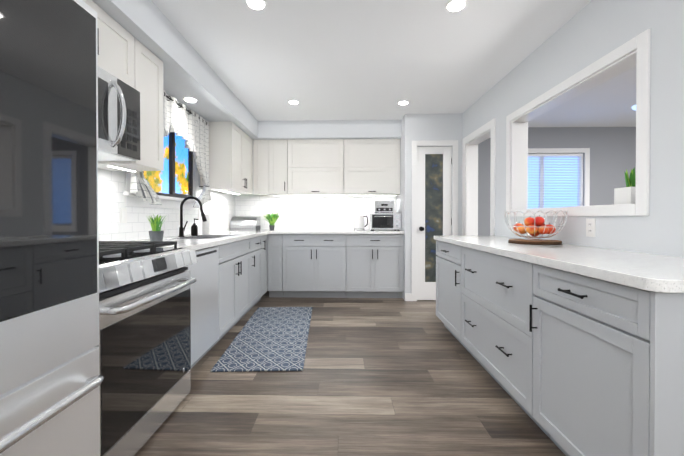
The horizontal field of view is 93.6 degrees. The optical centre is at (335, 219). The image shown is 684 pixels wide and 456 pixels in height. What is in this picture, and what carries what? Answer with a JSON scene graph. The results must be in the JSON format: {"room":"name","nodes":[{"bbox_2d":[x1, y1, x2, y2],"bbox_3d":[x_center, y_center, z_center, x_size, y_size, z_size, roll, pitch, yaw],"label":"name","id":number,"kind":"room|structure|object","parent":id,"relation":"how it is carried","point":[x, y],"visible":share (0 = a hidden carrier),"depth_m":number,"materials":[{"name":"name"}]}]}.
{"room":"kitchen","nodes":[
{"label":"kitchen","id":0,"kind":"room"},
{"bbox_2d":[125,172,199,240],"bbox_3d":[-1.666,-0.142,1.358,0.050,2.470,7.250,0,0,1],"label":"wall","id":1,"kind":"structure","parent":0,"point":[184,209],"depth_m":3.72,"materials":[{"name":"white tile"}]},
{"bbox_2d":[83,0,138,90],"bbox_3d":[-1.444,-0.971,1.621,0.378,0.325,0.756,0,0,1],"label":"upper cabinet","id":2,"kind":"object","parent":1,"relation":"attached to","point":[126,57],"depth_m":1.84,"materials":[{"name":"white wood"}]},
{"bbox_2d":[98,67,139,160],"bbox_3d":[-1.390,-0.577,1.623,0.483,0.434,0.750,0,0,1],"label":"microwave","id":3,"kind":"object","parent":2,"relation":"attached to","point":[118,119],"visible":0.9,"depth_m":1.77,"materials":[{"name":"silver metal"}]},
{"bbox_2d":[98,42,163,171],"bbox_3d":[-1.431,-0.745,2.163,0.378,0.785,0.318,0,0,1],"label":"upper cabinet","id":4,"kind":"object","parent":1,"relation":"attached to","point":[150,66],"depth_m":2.17,"materials":[{"name":"white wood"}]},
{"bbox_2d":[123,132,197,209],"bbox_3d":[-1.599,-0.568,3.068,0.097,0.915,1.270,0,0,1],"label":"window","id":5,"kind":"structure","parent":1,"relation":"in","point":[172,165],"depth_m":3.17,"materials":[{"name":"brown metal"}]},
{"bbox_2d":[98,168,237,240],"bbox_3d":[-1.598,-0.140,3.042,0.007,0.599,3.880,0,0,1],"label":"tile backsplash","id":6,"kind":"structure","parent":1,"relation":"attached to","point":[222,207],"depth_m":2.64,"materials":[{"name":"white tile"}]},
{"bbox_2d":[130,89,211,207],"bbox_3d":[-1.523,-0.630,3.049,0.154,1.020,1.395,0,0,1],"label":"curtain","id":7,"kind":"object","parent":1,"relation":"hanging from","point":[190,127],"visible":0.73,"depth_m":3.19,"materials":[{"name":"white fabric"}]},
{"bbox_2d":[200,121,252,194],"bbox_3d":[-1.383,-0.760,4.186,0.378,0.785,0.868,0,0,1],"label":"upper cabinet","id":8,"kind":"object","parent":1,"relation":"attached to","point":[230,148],"depth_m":3.76,"materials":[{"name":"white wood"}]},
{"bbox_2d":[134,289,565,455],"bbox_3d":[1.958,1.153,1.282,7.600,0.120,7.650,0,0,1],"label":"floor","id":9,"kind":"structure","parent":0,"point":[388,377],"depth_m":1.94,"materials":[{"name":"brown wood"}]},
{"bbox_2d":[0,0,103,455],"bbox_3d":[-1.181,0.206,0.621,0.914,1.785,0.915,0,0,1],"label":"refrigerator","id":10,"kind":"object","parent":9,"relation":"on","point":[51,379],"visible":1,"depth_m":0.88,"materials":[{"name":"silver metal"}]},
{"bbox_2d":[95,241,196,455],"bbox_3d":[-1.223,0.612,1.628,0.773,0.958,0.756,0,0,1],"label":"range","id":11,"kind":"object","parent":9,"relation":"on","point":[144,345],"visible":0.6,"depth_m":1.51,"materials":[{"name":"silver metal"}]},
{"bbox_2d":[185,246,218,367],"bbox_3d":[-1.271,0.648,2.324,0.634,0.875,0.608,0,0,1],"label":"dishwasher","id":12,"kind":"object","parent":9,"relation":"on","point":[204,269],"visible":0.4,"depth_m":2.35,"materials":[{"name":"silver metal"}]},
{"bbox_2d":[207,255,254,351],"bbox_3d":[-1.273,0.750,3.139,0.648,0.661,1.007,0,0,1],"label":"base cabinet","id":13,"kind":"object","parent":9,"relation":"on","point":[242,277],"depth_m":3.05,"materials":[{"name":"grey wood"}]},
{"bbox_2d":[217,235,262,304],"bbox_3d":[-1.257,0.635,3.822,0.648,0.880,0.599,0,0,1],"label":"base cabinet","id":14,"kind":"object","parent":9,"relation":"on","point":[251,246],"depth_m":3.76,"materials":[{"name":"grey wood"}]},
{"bbox_2d":[210,307,312,371],"bbox_3d":[-0.585,1.073,3.107,0.660,0.012,1.620,0,0,-2],"label":"rug","id":15,"kind":"object","parent":9,"relation":"on","point":[271,339],"visible":1,"depth_m":2.78,"materials":[{"name":"blue fabric"}]},
{"bbox_2d":[263,235,266,294],"bbox_3d":[-1.249,0.632,4.180,0.648,0.880,0.355,0,0,1],"label":"base cabinet","id":16,"kind":"object","parent":9,"relation":"on","point":[264,236],"depth_m":4.22,"materials":[{"name":"grey wood"}]},
{"bbox_2d":[134,229,274,250],"bbox_3d":[-1.250,0.176,3.493,0.680,0.039,2.964,0,0,1],"label":"countertop","id":17,"kind":"structure","parent":16,"relation":"on","point":[198,244],"depth_m":2.74,"materials":[{"name":"stone"}]},
{"bbox_2d":[146,214,164,240],"bbox_3d":[-1.312,0.060,2.341,0.138,0.209,0.144,0,0,1],"label":"potted plant","id":18,"kind":"object","parent":17,"relation":"on","point":[156,233],"visible":0.98,"depth_m":2.32,"materials":[{"name":"grey"}]},
{"bbox_2d":[178,196,206,236],"bbox_3d":[-1.336,-0.032,3.022,0.272,0.382,0.091,0,0,1],"label":"faucet","id":19,"kind":"object","parent":17,"relation":"on","point":[182,229],"visible":1,"depth_m":3.00,"materials":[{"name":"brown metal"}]},
{"bbox_2d":[191,218,198,235],"bbox_3d":[-1.412,0.071,3.229,0.073,0.174,0.064,0,0,1],"label":"soap dispenser","id":20,"kind":"object","parent":17,"relation":"on","point":[194,229],"visible":1,"depth_m":3.21,"materials":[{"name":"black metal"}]},
{"bbox_2d":[172,235,232,238],"bbox_3d":[-1.255,0.272,3.107,0.406,0.216,0.636,0,0,1],"label":"sink basin","id":21,"kind":"object","parent":17,"relation":"in","point":[205,237],"visible":0.06,"depth_m":3.42,"materials":[{"name":"silver metal"}]},
{"bbox_2d":[202,215,210,234],"bbox_3d":[-1.401,0.048,3.489,0.084,0.215,0.083,0,0,1],"label":"paper towel roll","id":22,"kind":"object","parent":17,"relation":"on","point":[206,227],"visible":0.85,"depth_m":3.46,"materials":[{"name":"white paper"}]},
{"bbox_2d":[230,216,260,229],"bbox_3d":[-1.349,0.046,4.819,0.388,0.200,0.277,0,0,1],"label":"bread box","id":23,"kind":"object","parent":17,"relation":"on","point":[244,222],"visible":0.94,"depth_m":4.72,"materials":[{"name":"metal"}]},
{"bbox_2d":[263,212,278,229],"bbox_3d":[-0.913,0.012,4.674,0.352,0.270,0.370,0,0,1],"label":"potted plant","id":24,"kind":"object","parent":17,"relation":"on","point":[272,219],"visible":1,"depth_m":4.64,"materials":[{"name":"green plant"}]},
{"bbox_2d":[268,234,287,296],"bbox_3d":[-0.780,0.629,4.658,0.258,0.880,0.618,0,0,1],"label":"base cabinet","id":25,"kind":"object","parent":9,"relation":"on","point":[277,243],"depth_m":4.35,"materials":[{"name":"grey wood"}]},
{"bbox_2d":[288,234,351,297],"bbox_3d":[-0.280,0.629,4.646,0.981,0.880,0.618,0,0,1],"label":"base cabinet","id":26,"kind":"object","parent":9,"relation":"on","point":[335,265],"depth_m":4.34,"materials":[{"name":"grey wood"}]},
{"bbox_2d":[269,229,403,233],"bbox_3d":[0.027,0.168,4.611,1.800,0.039,0.669,0,0,1],"label":"countertop","id":27,"kind":"structure","parent":26,"relation":"on","point":[277,231],"depth_m":4.31,"materials":[{"name":"stone"}]},
{"bbox_2d":[353,213,367,229],"bbox_3d":[0.368,0.024,4.687,0.230,0.245,0.160,0,0,1],"label":"kettle","id":28,"kind":"object","parent":27,"relation":"on","point":[358,221],"visible":1,"depth_m":4.63,"materials":[{"name":"silver metal"}]},
{"bbox_2d":[369,213,400,230],"bbox_3d":[0.715,0.025,4.649,0.415,0.245,0.379,0,0,1],"label":"toaster oven","id":29,"kind":"object","parent":27,"relation":"on","point":[384,221],"visible":1,"depth_m":4.50,"materials":[{"name":"silver plastic"}]},
{"bbox_2d":[374,201,393,212],"bbox_3d":[0.703,-0.187,4.660,0.270,0.176,0.194,0,0,1],"label":"toaster","id":30,"kind":"object","parent":29,"relation":"on","point":[383,206],"visible":0.94,"depth_m":4.58,"materials":[{"name":"silver metal"}]},
{"bbox_2d":[352,234,403,297],"bbox_3d":[0.509,0.629,4.628,0.834,0.880,0.618,0,0,1],"label":"base cabinet","id":31,"kind":"object","parent":9,"relation":"on","point":[377,259],"depth_m":4.32,"materials":[{"name":"grey wood"}]},
{"bbox_2d":[436,240,455,337],"bbox_3d":[1.326,0.642,2.918,0.618,0.880,0.700,0,0,1],"label":"base cabinet","id":32,"kind":"object","parent":9,"relation":"on","point":[445,252],"depth_m":2.96,"materials":[{"name":"grey wood"}]},
{"bbox_2d":[434,235,683,292],"bbox_3d":[1.292,0.187,2.111,0.645,0.039,2.350,0,0,1],"label":"countertop","id":33,"kind":"structure","parent":32,"relation":"on","point":[653,272],"depth_m":1.40,"materials":[{"name":"stone"}]},
{"bbox_2d":[508,239,561,244],"bbox_3d":[1.420,0.155,2.294,0.332,0.020,0.326,0,0,1],"label":"trivet","id":34,"kind":"object","parent":33,"relation":"on","point":[545,242],"visible":0.9,"depth_m":2.18,"materials":[{"name":"brown wood"}]},
{"bbox_2d":[504,210,567,240],"bbox_3d":[1.422,0.039,2.291,0.384,0.209,0.384,0,0,1],"label":"fruit bowl","id":35,"kind":"object","parent":34,"relation":"on","point":[534,227],"visible":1,"depth_m":2.23,"materials":[{"name":"clear glass"}]},
{"bbox_2d":[456,245,527,414],"bbox_3d":[1.306,0.648,2.084,0.618,0.880,1.088,0,0,1],"label":"base cabinet","id":36,"kind":"object","parent":9,"relation":"on","point":[492,289],"depth_m":2.00,"materials":[{"name":"grey wood"}]},
{"bbox_2d":[528,262,683,455],"bbox_3d":[1.287,0.654,1.284,0.618,0.880,0.630,0,0,1],"label":"base cabinet","id":37,"kind":"object","parent":9,"relation":"on","point":[573,364],"depth_m":1.17,"materials":[{"name":"grey wood"}]},
{"bbox_2d":[152,0,635,126],"bbox_3d":[1.958,-1.437,1.262,7.600,0.120,7.650,0,0,1],"label":"ceiling","id":38,"kind":"structure","parent":0,"point":[348,59],"depth_m":2.69,"materials":[{"name":"white paint"}]},
{"bbox_2d":[92,0,401,139],"bbox_3d":[-0.395,-1.255,1.319,2.493,0.242,7.250,0,0,1],"label":"soffit","id":39,"kind":"object","parent":38,"relation":"attached to","point":[188,71],"depth_m":2.96,"materials":[{"name":"white paint"}]},
{"bbox_2d":[183,97,197,102],"bbox_3d":[-1.381,-1.143,3.059,0.136,0.008,0.136,0,0,1],"label":"recessed light","id":40,"kind":"object","parent":39,"relation":"in","point":[190,99],"visible":1,"depth_m":3.04,"materials":[{"name":"white plastic"}]},
{"bbox_2d":[245,0,266,10],"bbox_3d":[-0.504,-1.378,2.046,0.136,0.008,0.136,0,0,1],"label":"recessed light","id":41,"kind":"object","parent":38,"relation":"in","point":[258,5],"visible":1,"depth_m":2.05,"materials":[{"name":"white plastic"}]},
{"bbox_2d":[288,100,298,103],"bbox_3d":[-0.493,-1.391,3.796,0.136,0.008,0.136,0,0,1],"label":"recessed light","id":42,"kind":"object","parent":38,"relation":"in","point":[293,102],"visible":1,"depth_m":3.79,"materials":[{"name":"white plastic"}]},
{"bbox_2d":[398,101,408,104],"bbox_3d":[0.808,-1.391,3.816,0.136,0.008,0.136,0,0,1],"label":"recessed light","id":43,"kind":"object","parent":38,"relation":"in","point":[403,102],"visible":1,"depth_m":3.80,"materials":[{"name":"white plastic"}]},
{"bbox_2d":[445,0,466,12],"bbox_3d":[0.777,-1.378,2.066,0.136,0.008,0.136,0,0,1],"label":"recessed light","id":44,"kind":"object","parent":38,"relation":"in","point":[452,6],"visible":1,"depth_m":2.06,"materials":[{"name":"white plastic"}]},
{"bbox_2d":[396,113,461,299],"bbox_3d":[1.302,-0.166,4.573,0.747,2.470,0.680,0,0,1],"label":"wall","id":45,"kind":"structure","parent":0,"point":[427,127],"depth_m":4.23,"materials":[{"name":"white paint"}]},
{"bbox_2d":[238,194,395,228],"bbox_3d":[-0.295,-0.129,4.948,2.462,0.549,0.008,0,0,1],"label":"tile backsplash","id":46,"kind":"structure","parent":45,"relation":"attached to","point":[306,212],"depth_m":4.95,"materials":[{"name":"white tile"}]},
{"bbox_2d":[405,140,457,300],"bbox_3d":[1.287,0.014,4.229,0.732,2.115,0.012,0,0,1],"label":"door frame","id":47,"kind":"structure","parent":45,"relation":"attached to","point":[412,296],"depth_m":4.22,"materials":[{"name":"white wood"}]},
{"bbox_2d":[417,147,451,299],"bbox_3d":[1.310,0.046,4.232,0.459,2.034,0.115,0,0,1],"label":"pantry door","id":48,"kind":"structure","parent":45,"relation":"in","point":[434,190],"depth_m":4.26,"materials":[{"name":"white wood"}]},
{"bbox_2d":[267,127,635,288],"bbox_3d":[2.090,-0.169,4.965,7.390,2.470,0.140,0,0,1],"label":"wall","id":49,"kind":"structure","parent":0,"point":[612,154],"depth_m":4.85,"materials":[{"name":"white paint"}]},
{"bbox_2d":[253,140,272,194],"bbox_3d":[-1.031,-0.765,4.789,0.292,0.785,0.348,0,0,1],"label":"upper cabinet","id":50,"kind":"object","parent":49,"relation":"attached to","point":[262,149],"depth_m":4.62,"materials":[{"name":"white wood"}]},
{"bbox_2d":[273,139,292,194],"bbox_3d":[-0.814,-0.765,4.783,0.397,0.785,0.348,0,0,1],"label":"upper cabinet","id":51,"kind":"object","parent":49,"relation":"attached to","point":[282,149],"depth_m":4.61,"materials":[{"name":"white wood"}]},
{"bbox_2d":[293,139,348,194],"bbox_3d":[-0.277,-0.765,4.771,0.932,0.785,0.348,0,0,1],"label":"upper cabinet","id":52,"kind":"object","parent":49,"relation":"attached to","point":[328,167],"depth_m":4.60,"materials":[{"name":"white wood"}]},
{"bbox_2d":[349,139,399,194],"bbox_3d":[0.496,-0.765,4.752,0.869,0.785,0.348,0,0,1],"label":"upper cabinet","id":53,"kind":"object","parent":49,"relation":"attached to","point":[374,164],"depth_m":4.58,"materials":[{"name":"white wood"}]},
{"bbox_2d":[528,148,589,205],"bbox_3d":[3.254,-0.449,4.893,1.160,1.270,0.084,0,0,1],"label":"window","id":54,"kind":"structure","parent":49,"relation":"in","point":[586,151],"depth_m":4.84,"materials":[{"name":"white wood"}]},
{"bbox_2d":[528,154,581,207],"bbox_3d":[3.254,-0.456,4.880,0.960,1.092,0.026,0,0,1],"label":"window blinds","id":55,"kind":"object","parent":54,"relation":"attached to","point":[546,156],"visible":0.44,"depth_m":4.88,"materials":[{"name":"white"}]},
{"bbox_2d":[462,0,683,257],"bbox_3d":[1.668,-0.142,1.279,0.140,2.470,7.250,0,0,1],"label":"wall","id":56,"kind":"structure","parent":0,"point":[591,32],"depth_m":1.81,"materials":[{"name":"white paint"}]},
{"bbox_2d":[462,118,495,235],"bbox_3d":[1.726,0.013,3.740,0.168,2.125,0.880,0,0,1],"label":"trim","id":57,"kind":"structure","parent":56,"relation":"attached to","point":[470,188],"depth_m":4.08,"materials":[{"name":"white wood"}]},
{"bbox_2d":[506,29,650,216],"bbox_3d":[1.696,-0.504,2.346,0.174,0.952,1.420,0,0,1],"label":"trim","id":58,"kind":"structure","parent":56,"relation":"attached to","point":[639,58],"depth_m":2.03,"materials":[{"name":"white wood"}]},
{"bbox_2d":[614,167,635,204],"bbox_3d":[1.691,-0.194,1.828,0.110,0.208,0.110,0,0,1],"label":"potted plant","id":59,"kind":"object","parent":58,"relation":"on","point":[626,194],"depth_m":1.82,"materials":[{"name":"white plastic"}]},
{"bbox_2d":[586,218,595,236],"bbox_3d":[1.611,0.048,2.027,0.008,0.116,0.072,0,0,1],"label":"outlet","id":60,"kind":"object","parent":56,"relation":"attached to","point":[590,227],"visible":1,"depth_m":2.02,"materials":[{"name":"white plastic"}]},
{"label":"outside","id":61,"kind":"structure","parent":0,"visible":0},
{"bbox_2d":[143,133,187,194],"bbox_3d":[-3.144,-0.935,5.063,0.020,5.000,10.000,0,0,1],"label":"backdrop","id":62,"kind":"structure","parent":61,"point":[159,186],"depth_m":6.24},
{"bbox_2d":[528,158,577,208],"bbox_3d":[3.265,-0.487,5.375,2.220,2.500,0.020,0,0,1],"label":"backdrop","id":63,"kind":"structure","parent":61,"point":[553,184],"depth_m":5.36,"materials":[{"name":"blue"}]}
]}

